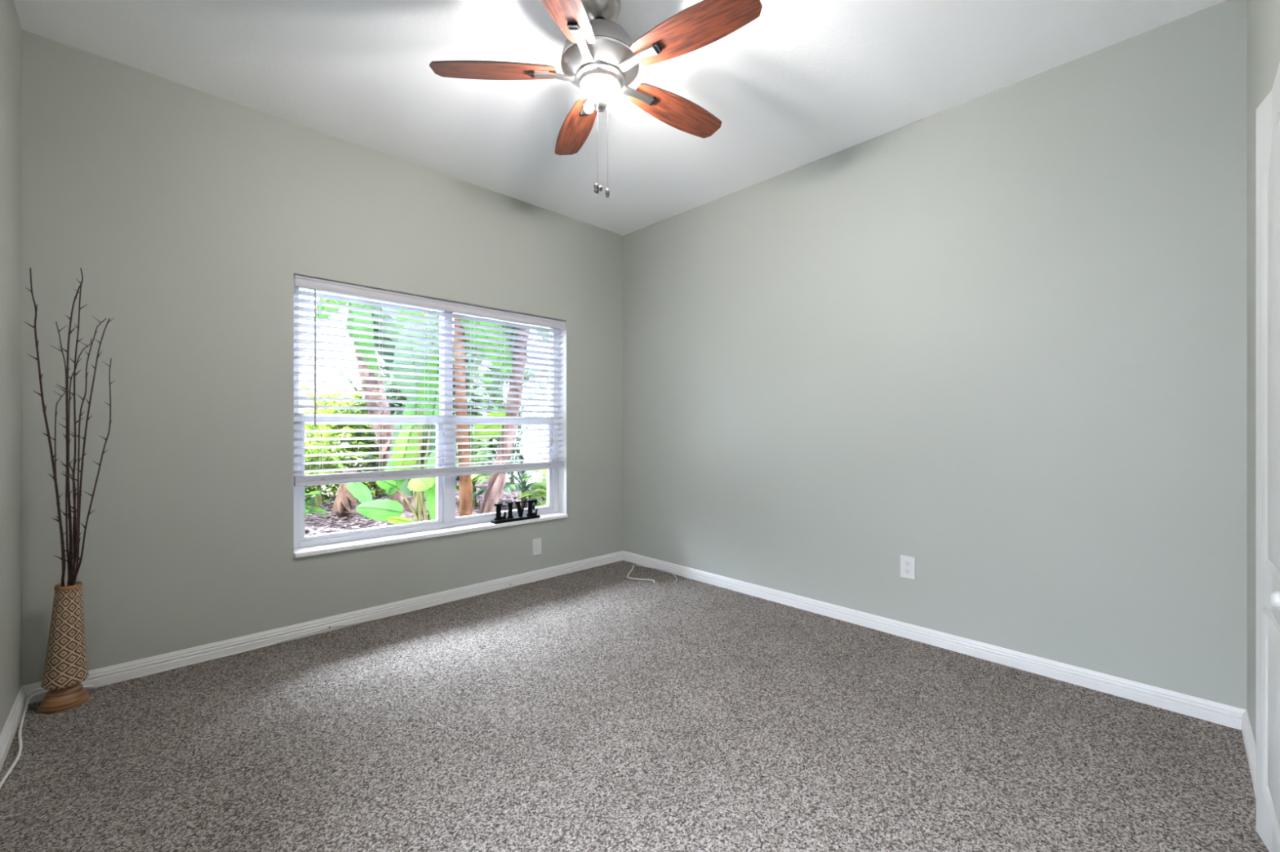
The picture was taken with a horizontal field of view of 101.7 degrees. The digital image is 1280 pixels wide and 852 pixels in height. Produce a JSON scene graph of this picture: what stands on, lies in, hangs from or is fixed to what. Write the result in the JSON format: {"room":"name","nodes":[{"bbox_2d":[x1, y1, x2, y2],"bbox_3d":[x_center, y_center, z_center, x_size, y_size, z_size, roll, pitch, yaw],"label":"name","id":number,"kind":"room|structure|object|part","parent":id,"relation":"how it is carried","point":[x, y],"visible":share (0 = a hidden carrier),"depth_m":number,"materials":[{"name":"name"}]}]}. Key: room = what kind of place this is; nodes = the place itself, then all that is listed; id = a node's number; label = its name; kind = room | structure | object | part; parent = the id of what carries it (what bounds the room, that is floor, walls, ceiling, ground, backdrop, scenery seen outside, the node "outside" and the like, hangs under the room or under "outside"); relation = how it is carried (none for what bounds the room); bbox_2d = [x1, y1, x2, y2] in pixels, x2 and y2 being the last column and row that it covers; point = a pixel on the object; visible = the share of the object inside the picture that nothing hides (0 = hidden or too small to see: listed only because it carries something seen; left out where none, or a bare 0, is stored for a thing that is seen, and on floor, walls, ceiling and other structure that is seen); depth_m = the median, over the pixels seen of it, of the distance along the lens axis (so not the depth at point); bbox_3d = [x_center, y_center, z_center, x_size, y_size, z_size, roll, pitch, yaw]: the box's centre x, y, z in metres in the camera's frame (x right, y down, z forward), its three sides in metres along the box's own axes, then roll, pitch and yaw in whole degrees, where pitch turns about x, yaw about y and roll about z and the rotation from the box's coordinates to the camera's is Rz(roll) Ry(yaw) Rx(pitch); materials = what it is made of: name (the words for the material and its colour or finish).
{"room":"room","nodes":[
{"label":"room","id":0,"kind":"room"},
{"bbox_2d":[0,0,22,734],"bbox_3d":[-1.374,-0.238,0.804,0.200,2.720,3.819,0,0,-44],"label":"wall","id":1,"kind":"structure","parent":0,"point":[11,30],"depth_m":1.91,"materials":[{"name":"grey paint"}]},
{"bbox_2d":[0,685,26,772],"bbox_3d":[-1.652,1.085,1.244,0.014,0.075,2.400,0,0,-44],"label":"baseboard","id":2,"kind":"structure","parent":1,"relation":"attached to","point":[6,736],"depth_m":1.87,"materials":[{"name":"white paint"}]},
{"bbox_2d":[22,30,622,685],"bbox_3d":[-1.386,-0.238,3.311,3.272,2.720,0.200,0,0,-44],"label":"wall","id":3,"kind":"structure","parent":0,"point":[189,217],"depth_m":2.53,"materials":[{"name":"grey paint"}]},
{"bbox_2d":[22,551,622,703],"bbox_3d":[-1.312,1.085,3.235,3.272,0.075,0.014,0,0,-44],"label":"baseboard","id":4,"kind":"structure","parent":3,"relation":"attached to","point":[101,677],"depth_m":2.75,"materials":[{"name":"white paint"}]},
{"bbox_2d":[293,278,558,548],"bbox_3d":[-1.283,-0.069,3.452,1.760,1.472,0.072,0,0,-44],"label":"window","id":5,"kind":"structure","parent":3,"relation":"in","point":[445,486],"depth_m":3.41,"materials":[{"name":"white plastic"}]},
{"bbox_3d":[-1.596,0.284,3.154,0.805,0.705,0.045,0,0,-44],"label":"sash","id":6,"kind":"part","parent":5,"relation":"part of","materials":[{"name":"white plastic"}]},
{"bbox_2d":[293,275,565,486],"bbox_3d":[-1.208,-0.237,3.374,1.746,1.118,0.084,0,0,-44],"label":"window blind","id":7,"kind":"object","parent":5,"relation":"attached to","point":[300,282],"visible":0.95,"depth_m":3.22,"materials":[{"name":"grey plastic"}]},
{"bbox_3d":[-1.531,-0.215,3.081,0.002,1.075,0.054,0,0,-44],"label":"ladder cord","id":8,"kind":"part","parent":7,"relation":"part of","materials":[{"name":"white fabric"}]},
{"bbox_3d":[-1.339,-0.215,3.267,0.002,1.075,0.054,0,0,-44],"label":"ladder cord","id":9,"kind":"part","parent":7,"relation":"part of","materials":[{"name":"white fabric"}]},
{"bbox_3d":[-1.220,0.310,3.383,1.736,0.023,0.052,0,0,-44],"label":"rail","id":10,"kind":"part","parent":7,"relation":"part of","materials":[{"name":"grey plastic"}]},
{"bbox_3d":[-0.956,-0.215,3.638,0.002,1.075,0.054,0,0,-44],"label":"ladder cord","id":11,"kind":"part","parent":7,"relation":"part of","materials":[{"name":"white fabric"}]},
{"bbox_3d":[-0.695,-0.215,3.891,0.002,1.075,0.054,0,0,-44],"label":"ladder cord","id":12,"kind":"part","parent":7,"relation":"part of","materials":[{"name":"white fabric"}]},
{"bbox_3d":[-0.656,-0.328,3.871,0.002,0.840,0.014,0,0,-44],"label":"lift cord","id":13,"kind":"part","parent":7,"relation":"part of","materials":[{"name":"white fabric"}]},
{"bbox_3d":[-0.974,0.284,3.755,0.805,0.705,0.045,0,0,-44],"label":"sash","id":14,"kind":"part","parent":5,"relation":"part of","materials":[{"name":"white plastic"}]},
{"bbox_2d":[293,511,567,558],"bbox_3d":[-1.243,0.681,3.411,1.758,0.026,0.187,0,0,-44],"label":"trim","id":15,"kind":"structure","parent":3,"relation":"attached to","point":[393,539],"depth_m":3.17,"materials":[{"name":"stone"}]},
{"bbox_2d":[491,499,540,524],"bbox_3d":[-0.876,0.597,3.694,0.359,0.143,0.060,0,0,-44],"label":"word sign","id":16,"kind":"object","parent":15,"relation":"on","point":[499,519],"visible":1,"depth_m":3.68,"materials":[{"name":"black paint"}]},
{"bbox_2d":[532,537,541,555],"bbox_3d":[-0.747,0.877,3.785,0.074,0.120,0.009,0,0,-44],"label":"wall outlet","id":17,"kind":"object","parent":3,"relation":"attached to","point":[536,543],"visible":1,"depth_m":3.78,"materials":[{"name":"grey plastic"}]},
{"bbox_2d":[13,0,1226,235],"bbox_3d":[-0.127,-1.673,2.011,3.672,0.150,3.819,0,0,-44],"label":"ceiling","id":18,"kind":"structure","parent":0,"point":[802,82],"depth_m":2.35,"materials":[{"name":"white paint"}]},
{"bbox_2d":[429,0,762,197],"bbox_3d":[-0.114,-1.222,1.972,1.176,0.752,1.196,0,0,-44],"label":"ceiling fan","id":19,"kind":"object","parent":18,"relation":"hanging from","point":[599,57],"visible":1,"depth_m":1.89,"materials":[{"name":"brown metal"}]},
{"bbox_3d":[-0.543,-1.325,1.945,0.457,0.006,0.143,0,12,-2],"label":"blade","id":20,"kind":"part","parent":19,"relation":"part of","materials":[{"name":"brown wood"}]},
{"bbox_3d":[-0.403,-1.318,1.952,0.018,0.010,0.037,0,12,-2],"label":"arm","id":21,"kind":"part","parent":19,"relation":"part of","materials":[{"name":"black metal"}]},
{"bbox_3d":[-0.320,-1.312,1.956,0.153,0.018,0.033,0,12,-2],"label":"blade arm","id":22,"kind":"part","parent":19,"relation":"part of","materials":[{"name":"silver metal"}]},
{"bbox_3d":[-0.257,-1.325,1.581,0.144,0.006,0.457,12,3,15],"label":"blade","id":23,"kind":"part","parent":19,"relation":"part of","materials":[{"name":"brown wood"}]},
{"bbox_3d":[-0.220,-1.318,1.717,0.037,0.010,0.018,12,3,15],"label":"arm","id":24,"kind":"part","parent":19,"relation":"part of","materials":[{"name":"black metal"}]},
{"bbox_3d":[-0.285,-1.325,2.329,0.144,0.006,0.457,-13,4,-20],"label":"blade","id":25,"kind":"part","parent":19,"relation":"part of","materials":[{"name":"brown wood"}]},
{"bbox_3d":[-0.199,-1.312,1.797,0.033,0.018,0.153,12,3,15],"label":"blade arm","id":26,"kind":"part","parent":19,"relation":"part of","materials":[{"name":"silver metal"}]},
{"bbox_3d":[-0.206,-1.312,2.121,0.033,0.018,0.153,-13,4,-20],"label":"blade arm","id":27,"kind":"part","parent":19,"relation":"part of","materials":[{"name":"silver metal"}]},
{"bbox_2d":[584,96,593,113],"bbox_3d":[-0.190,-1.241,2.000,0.036,0.070,0.056,0,0,-44],"label":"socket","id":28,"kind":"object","parent":19,"relation":"attached to","point":[588,107],"depth_m":1.99,"materials":[{"name":"white"}]},
{"bbox_3d":[-0.150,-1.331,1.960,0.293,0.052,0.293,0,0,-44],"label":"lamp shade","id":29,"kind":"part","parent":19,"relation":"part of","materials":[{"name":"silver metal"}]},
{"bbox_3d":[-0.014,-1.312,2.063,0.153,0.018,0.033,0,-12,-38],"label":"blade arm","id":30,"kind":"part","parent":19,"relation":"part of","materials":[{"name":"silver metal"}]},
{"bbox_3d":[-0.009,-1.312,1.863,0.153,0.018,0.033,0,-12,34],"label":"blade arm","id":31,"kind":"part","parent":19,"relation":"part of","materials":[{"name":"silver metal"}]},
{"bbox_3d":[0.050,-1.318,2.115,0.018,0.010,0.037,0,-12,-38],"label":"arm","id":32,"kind":"part","parent":19,"relation":"part of","materials":[{"name":"black metal"}]},
{"bbox_3d":[0.060,-1.318,1.818,0.018,0.010,0.037,0,-12,34],"label":"arm","id":33,"kind":"part","parent":19,"relation":"part of","materials":[{"name":"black metal"}]},
{"bbox_3d":[0.160,-1.325,2.203,0.457,0.006,0.144,0,-12,-38],"label":"blade","id":34,"kind":"part","parent":19,"relation":"part of","materials":[{"name":"brown wood"}]},
{"bbox_3d":[0.177,-1.325,1.741,0.457,0.006,0.144,0,-12,34],"label":"blade","id":35,"kind":"part","parent":19,"relation":"part of","materials":[{"name":"brown wood"}]},
{"bbox_2d":[0,560,1269,851],"bbox_3d":[0.082,1.197,1.796,3.671,0.150,4.419,0,0,-44],"label":"floor","id":36,"kind":"structure","parent":0,"point":[599,708],"depth_m":1.82,"materials":[{"name":"carpet"}]},
{"bbox_2d":[0,684,93,788],"bbox_3d":[-1.887,1.101,1.632,0.185,0.039,1.484,0,0,-44],"label":"cord","id":37,"kind":"object","parent":36,"relation":"on","point":[20,737],"visible":0.81,"depth_m":1.87,"materials":[{"name":"white plastic"}]},
{"bbox_2d":[38,581,88,714],"bbox_3d":[-2.313,0.879,2.096,0.137,0.489,0.137,0,0,-44],"label":"floor vase","id":38,"kind":"object","parent":36,"relation":"on","point":[65,667],"visible":0.98,"depth_m":2.06,"materials":[{"name":"brown wood"}]},
{"bbox_2d":[22,267,65,586],"bbox_3d":[-2.295,0.062,2.025,0.072,1.322,0.159,0,0,-5],"label":"branch","id":39,"kind":"object","parent":38,"relation":"in","point":[60,521],"visible":0.97,"depth_m":2.01,"materials":[{"name":"brown wood"}]},
{"bbox_2d":[44,391,66,586],"bbox_3d":[-2.315,0.293,2.074,0.093,0.861,0.050,0,0,21],"label":"branch","id":40,"kind":"object","parent":38,"relation":"in","point":[55,439],"visible":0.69,"depth_m":2.07,"materials":[{"name":"brown wood"}]},
{"bbox_2d":[50,321,70,574],"bbox_3d":[-2.261,0.161,2.038,0.057,1.124,0.160,0,0,-44],"label":"branch","id":41,"kind":"object","parent":38,"relation":"in","point":[61,350],"visible":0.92,"depth_m":2.04,"materials":[{"name":"brown wood"}]},
{"bbox_2d":[62,459,76,583],"bbox_3d":[-2.291,0.406,2.096,0.077,0.634,0.027,0,0,13],"label":"branch","id":42,"kind":"object","parent":38,"relation":"in","point":[73,460],"visible":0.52,"depth_m":2.10,"materials":[{"name":"brown wood"}]},
{"bbox_2d":[57,267,83,586],"bbox_3d":[-2.246,0.055,2.042,0.161,1.336,0.056,0,0,29],"label":"branch","id":43,"kind":"object","parent":38,"relation":"in","point":[67,351],"visible":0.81,"depth_m":2.04,"materials":[{"name":"brown wood"}]},
{"bbox_2d":[60,338,91,586],"bbox_3d":[-2.189,0.198,2.010,0.291,1.051,0.049,0,0,32],"label":"branch","id":44,"kind":"object","parent":38,"relation":"in","point":[77,361],"visible":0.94,"depth_m":2.02,"materials":[{"name":"brown wood"}]},
{"bbox_2d":[68,285,87,586],"bbox_3d":[-2.266,0.070,2.094,0.072,1.306,0.037,0,0,-5],"label":"branch","id":45,"kind":"object","parent":38,"relation":"in","point":[75,374],"visible":0.86,"depth_m":2.09,"materials":[{"name":"brown wood"}]},
{"bbox_2d":[67,315,106,586],"bbox_3d":[-2.205,0.148,2.057,0.231,1.149,0.035,0,0,16],"label":"branch","id":46,"kind":"object","parent":38,"relation":"in","point":[95,331],"visible":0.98,"depth_m":2.06,"materials":[{"name":"brown wood"}]},
{"bbox_2d":[66,318,114,585],"bbox_3d":[-2.192,0.147,2.074,0.208,1.152,0.040,0,0,9],"label":"branch","id":47,"kind":"object","parent":38,"relation":"in","point":[108,321],"visible":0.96,"depth_m":2.08,"materials":[{"name":"brown wood"}]},
{"bbox_2d":[71,358,115,585],"bbox_3d":[-2.179,0.230,2.056,0.278,0.986,0.037,0,0,15],"label":"branch","id":48,"kind":"object","parent":38,"relation":"in","point":[80,558],"visible":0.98,"depth_m":2.05,"materials":[{"name":"brown wood"}]},
{"bbox_2d":[626,564,654,582],"bbox_3d":[-0.040,1.112,3.917,0.154,0.016,0.470,0,0,-20],"label":"cord","id":49,"kind":"object","parent":36,"relation":"on","point":[633,565],"visible":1,"depth_m":3.80,"materials":[{"name":"white plastic"}]},
{"bbox_2d":[635,564,677,583],"bbox_3d":[0.153,1.111,3.957,0.121,0.017,0.532,0,0,-31],"label":"cord","id":50,"kind":"object","parent":36,"relation":"on","point":[636,565],"visible":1,"depth_m":4.01,"materials":[{"name":"grey plastic"}]},
{"bbox_2d":[622,0,1247,710],"bbox_3d":[1.120,-0.238,3.219,0.200,2.720,3.819,0,0,-44],"label":"wall","id":51,"kind":"structure","parent":0,"point":[996,341],"depth_m":2.50,"materials":[{"name":"grey paint"}]},
{"bbox_2d":[900,555,915,580],"bbox_3d":[1.418,0.749,2.762,0.008,0.120,0.074,0,0,-44],"label":"wall outlet","id":52,"kind":"object","parent":51,"relation":"attached to","point":[907,563],"visible":1,"depth_m":2.76,"materials":[{"name":"grey plastic"}]},
{"bbox_2d":[903,568,911,574],"bbox_3d":[1.417,0.770,2.761,0.006,0.026,0.033,0,0,-44],"label":"receptacle","id":53,"kind":"object","parent":52,"relation":"attached to","point":[906,571],"depth_m":2.76,"materials":[{"name":"grey plastic"}]},
{"bbox_2d":[903,560,911,566],"bbox_3d":[1.417,0.728,2.761,0.006,0.026,0.033,0,0,-44],"label":"receptacle","id":54,"kind":"object","parent":52,"relation":"attached to","point":[906,563],"depth_m":2.76,"materials":[{"name":"grey plastic"}]},
{"bbox_2d":[622,551,1245,730],"bbox_3d":[1.043,1.085,3.145,0.014,0.075,3.419,0,0,-44],"label":"baseboard","id":55,"kind":"structure","parent":51,"relation":"attached to","point":[1225,715],"depth_m":2.49,"materials":[{"name":"white paint"}]},
{"bbox_2d":[1247,0,1279,743],"bbox_3d":[1.104,-0.238,0.740,3.272,2.720,0.120,0,0,-44],"label":"wall","id":56,"kind":"structure","parent":0,"point":[1263,15],"depth_m":1.78,"materials":[{"name":"grey paint"}]},
{"bbox_2d":[1241,710,1255,795],"bbox_3d":[1.968,1.085,1.671,0.735,0.075,0.014,0,0,-44],"label":"baseboard","id":57,"kind":"structure","parent":56,"relation":"attached to","point":[1249,742],"depth_m":1.75,"materials":[{"name":"white paint"}]},
{"bbox_2d":[1255,62,1279,851],"bbox_3d":[1.365,0.116,1.075,0.961,1.988,0.088,0,0,-44],"label":"door","id":58,"kind":"structure","parent":56,"relation":"in","point":[1268,113],"depth_m":1.36,"materials":[{"name":"white paint"}]},
{"bbox_3d":[1.527,0.723,1.254,0.370,0.486,0.014,0,0,-44],"label":"panel","id":59,"kind":"part","parent":58,"relation":"part of","materials":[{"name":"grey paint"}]},
{"bbox_3d":[1.527,-0.190,1.254,0.370,1.116,0.014,0,0,-44],"label":"panel","id":60,"kind":"part","parent":58,"relation":"part of","materials":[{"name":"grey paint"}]},
{"bbox_3d":[1.326,0.360,1.073,0.036,0.036,0.036,0,0,-44],"label":"knob","id":61,"kind":"part","parent":58,"relation":"part of","materials":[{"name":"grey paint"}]},
{"label":"outside","id":62,"kind":"structure","parent":0,"visible":0},
{"bbox_2d":[304,457,546,535],"bbox_3d":[-1.849,0.992,12.610,18.000,0.120,13.800,0,0,-44],"label":"ground","id":63,"kind":"structure","parent":62,"point":[333,525],"depth_m":6.08,"materials":[{"name":"brown soil"}]},
{"bbox_2d":[304,485,328,515],"bbox_3d":[-3.367,0.756,5.176,0.422,0.473,0.720,0,0,-44],"label":"palm","id":64,"kind":"object","parent":63,"relation":"on","point":[308,506],"visible":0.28,"depth_m":5.11,"materials":[{"name":"green plant"}]},
{"bbox_2d":[298,368,368,507],"bbox_3d":[-3.773,0.181,5.933,1.033,1.623,1.717,0,0,-44],"label":"shrub","id":65,"kind":"object","parent":63,"relation":"on","point":[314,451],"visible":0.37,"depth_m":6.01,"materials":[{"name":"green plant"}]},
{"bbox_3d":[-3.886,0.867,6.300,0.074,0.250,0.074,0,0,23],"label":"stem","id":66,"kind":"part","parent":65,"relation":"part of","materials":[{"name":"green plant"}]},
{"bbox_2d":[304,387,386,503],"bbox_3d":[-4.062,0.260,7.127,1.405,1.597,1.156,0,0,-44],"label":"leafy shrub","id":67,"kind":"object","parent":63,"relation":"on","point":[368,484],"visible":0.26,"depth_m":6.96,"materials":[{"name":"green plant"}]},
{"bbox_2d":[323,448,372,521],"bbox_3d":[-2.962,0.614,5.359,0.622,0.779,0.307,0,0,35],"label":"tree","id":68,"kind":"object","parent":63,"relation":"on","point":[345,503],"visible":0.87,"depth_m":5.34,"materials":[{"name":"green plant"}]},
{"bbox_2d":[333,353,405,497],"bbox_3d":[-3.629,-0.068,7.260,1.460,2.121,2.212,0,0,-44],"label":"palm","id":69,"kind":"object","parent":63,"relation":"on","point":[397,412],"visible":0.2,"depth_m":7.21,"materials":[{"name":"green plant"}]},
{"bbox_3d":[-3.696,0.867,7.300,0.074,0.250,0.074,0,0,-22],"label":"stem","id":70,"kind":"part","parent":69,"relation":"part of","materials":[{"name":"green plant"}]},
{"bbox_2d":[315,293,427,511],"bbox_3d":[-2.663,-0.472,6.024,1.537,2.989,1.099,0,0,8],"label":"tree","id":71,"kind":"object","parent":63,"relation":"on","point":[397,496],"visible":0.19,"depth_m":5.86,"materials":[{"name":"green plant"}]},
{"bbox_2d":[355,305,457,524],"bbox_3d":[-2.002,-0.075,4.583,0.996,2.148,0.593,0,0,27],"label":"tree","id":72,"kind":"object","parent":63,"relation":"on","point":[384,510],"visible":0.51,"depth_m":4.60,"materials":[{"name":"green plant"}]},
{"bbox_2d":[364,358,457,491],"bbox_3d":[-3.650,-0.188,8.367,1.634,2.476,1.381,0,0,-44],"label":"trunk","id":73,"kind":"object","parent":63,"relation":"on","point":[396,397],"visible":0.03,"depth_m":8.03,"materials":[{"name":"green plant"}]},
{"bbox_2d":[304,493,546,536],"bbox_3d":[-2.929,0.951,6.748,3.569,0.092,3.547,0,0,-44],"label":"chips","id":74,"kind":"object","parent":63,"relation":"on","point":[306,517],"visible":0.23,"depth_m":5.33,"materials":[{"name":"brown wood"}]},
{"bbox_2d":[417,307,512,516],"bbox_3d":[-1.631,-0.431,5.190,1.245,2.850,0.613,0,0,34],"label":"tree","id":75,"kind":"object","parent":63,"relation":"on","point":[465,489],"visible":0.17,"depth_m":5.05,"materials":[{"name":"orange plant"}]},
{"bbox_2d":[453,345,493,477],"bbox_3d":[-3.457,-0.294,9.663,1.555,2.689,1.489,0,0,-44],"label":"leafy shrub","id":76,"kind":"object","parent":63,"relation":"on","point":[468,387],"visible":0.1,"depth_m":9.51,"materials":[{"name":"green plant"}]},
{"bbox_2d":[455,437,506,506],"bbox_3d":[-2.023,0.541,6.365,0.786,0.902,1.487,0,0,-44],"label":"palm","id":77,"kind":"object","parent":63,"relation":"on","point":[474,477],"visible":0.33,"depth_m":6.37,"materials":[{"name":"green plant"}]},
{"bbox_3d":[-2.043,0.867,6.400,0.074,0.250,0.074,0,0,-22],"label":"stem","id":78,"kind":"part","parent":77,"relation":"part of","materials":[{"name":"green plant"}]},
{"bbox_2d":[465,320,549,514],"bbox_3d":[-1.382,-0.448,5.318,1.085,2.964,0.711,0,0,6],"label":"tree","id":79,"kind":"object","parent":63,"relation":"on","point":[496,482],"visible":0.23,"depth_m":5.24,"materials":[{"name":"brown plant"}]},
{"bbox_2d":[471,444,546,508],"bbox_3d":[-1.455,0.600,6.186,1.007,0.894,1.382,0,0,-44],"label":"plant","id":80,"kind":"object","parent":63,"relation":"on","point":[522,485],"visible":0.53,"depth_m":6.07,"materials":[{"name":"green plant"}]},
{"bbox_3d":[-1.379,0.867,6.200,0.074,0.250,0.074,0,0,23],"label":"stem","id":81,"kind":"part","parent":80,"relation":"part of","materials":[{"name":"green plant"}]},
{"bbox_2d":[470,362,548,475],"bbox_3d":[-2.891,-0.190,11.352,2.239,2.593,1.716,0,0,-44],"label":"leafy shrub","id":82,"kind":"object","parent":63,"relation":"on","point":[489,407],"visible":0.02,"depth_m":10.84,"materials":[{"name":"green plant"}]},
{"bbox_2d":[471,353,549,491],"bbox_3d":[-1.730,-0.172,7.296,1.159,2.329,1.718,0,0,-44],"label":"palm","id":83,"kind":"object","parent":63,"relation":"on","point":[519,438],"visible":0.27,"depth_m":7.39,"materials":[{"name":"green plant"}]},
{"bbox_3d":[-1.866,0.867,7.600,0.074,0.250,0.074,0,0,23],"label":"stem","id":84,"kind":"part","parent":83,"relation":"part of","materials":[{"name":"green plant"}]},
{"bbox_2d":[502,378,549,484],"bbox_3d":[-0.852,0.117,7.727,0.061,1.750,4.600,0,0,-44],"label":"picket fence","id":85,"kind":"object","parent":63,"relation":"on","point":[528,438],"visible":0.02,"depth_m":8.62,"materials":[{"name":"grey paint"}]},
{"bbox_2d":[517,469,546,506],"bbox_3d":[-0.975,0.697,5.247,0.648,0.589,0.764,0,0,-44],"label":"palm","id":86,"kind":"object","parent":63,"relation":"on","point":[543,491],"visible":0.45,"depth_m":5.34,"materials":[{"name":"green plant"}]}
]}

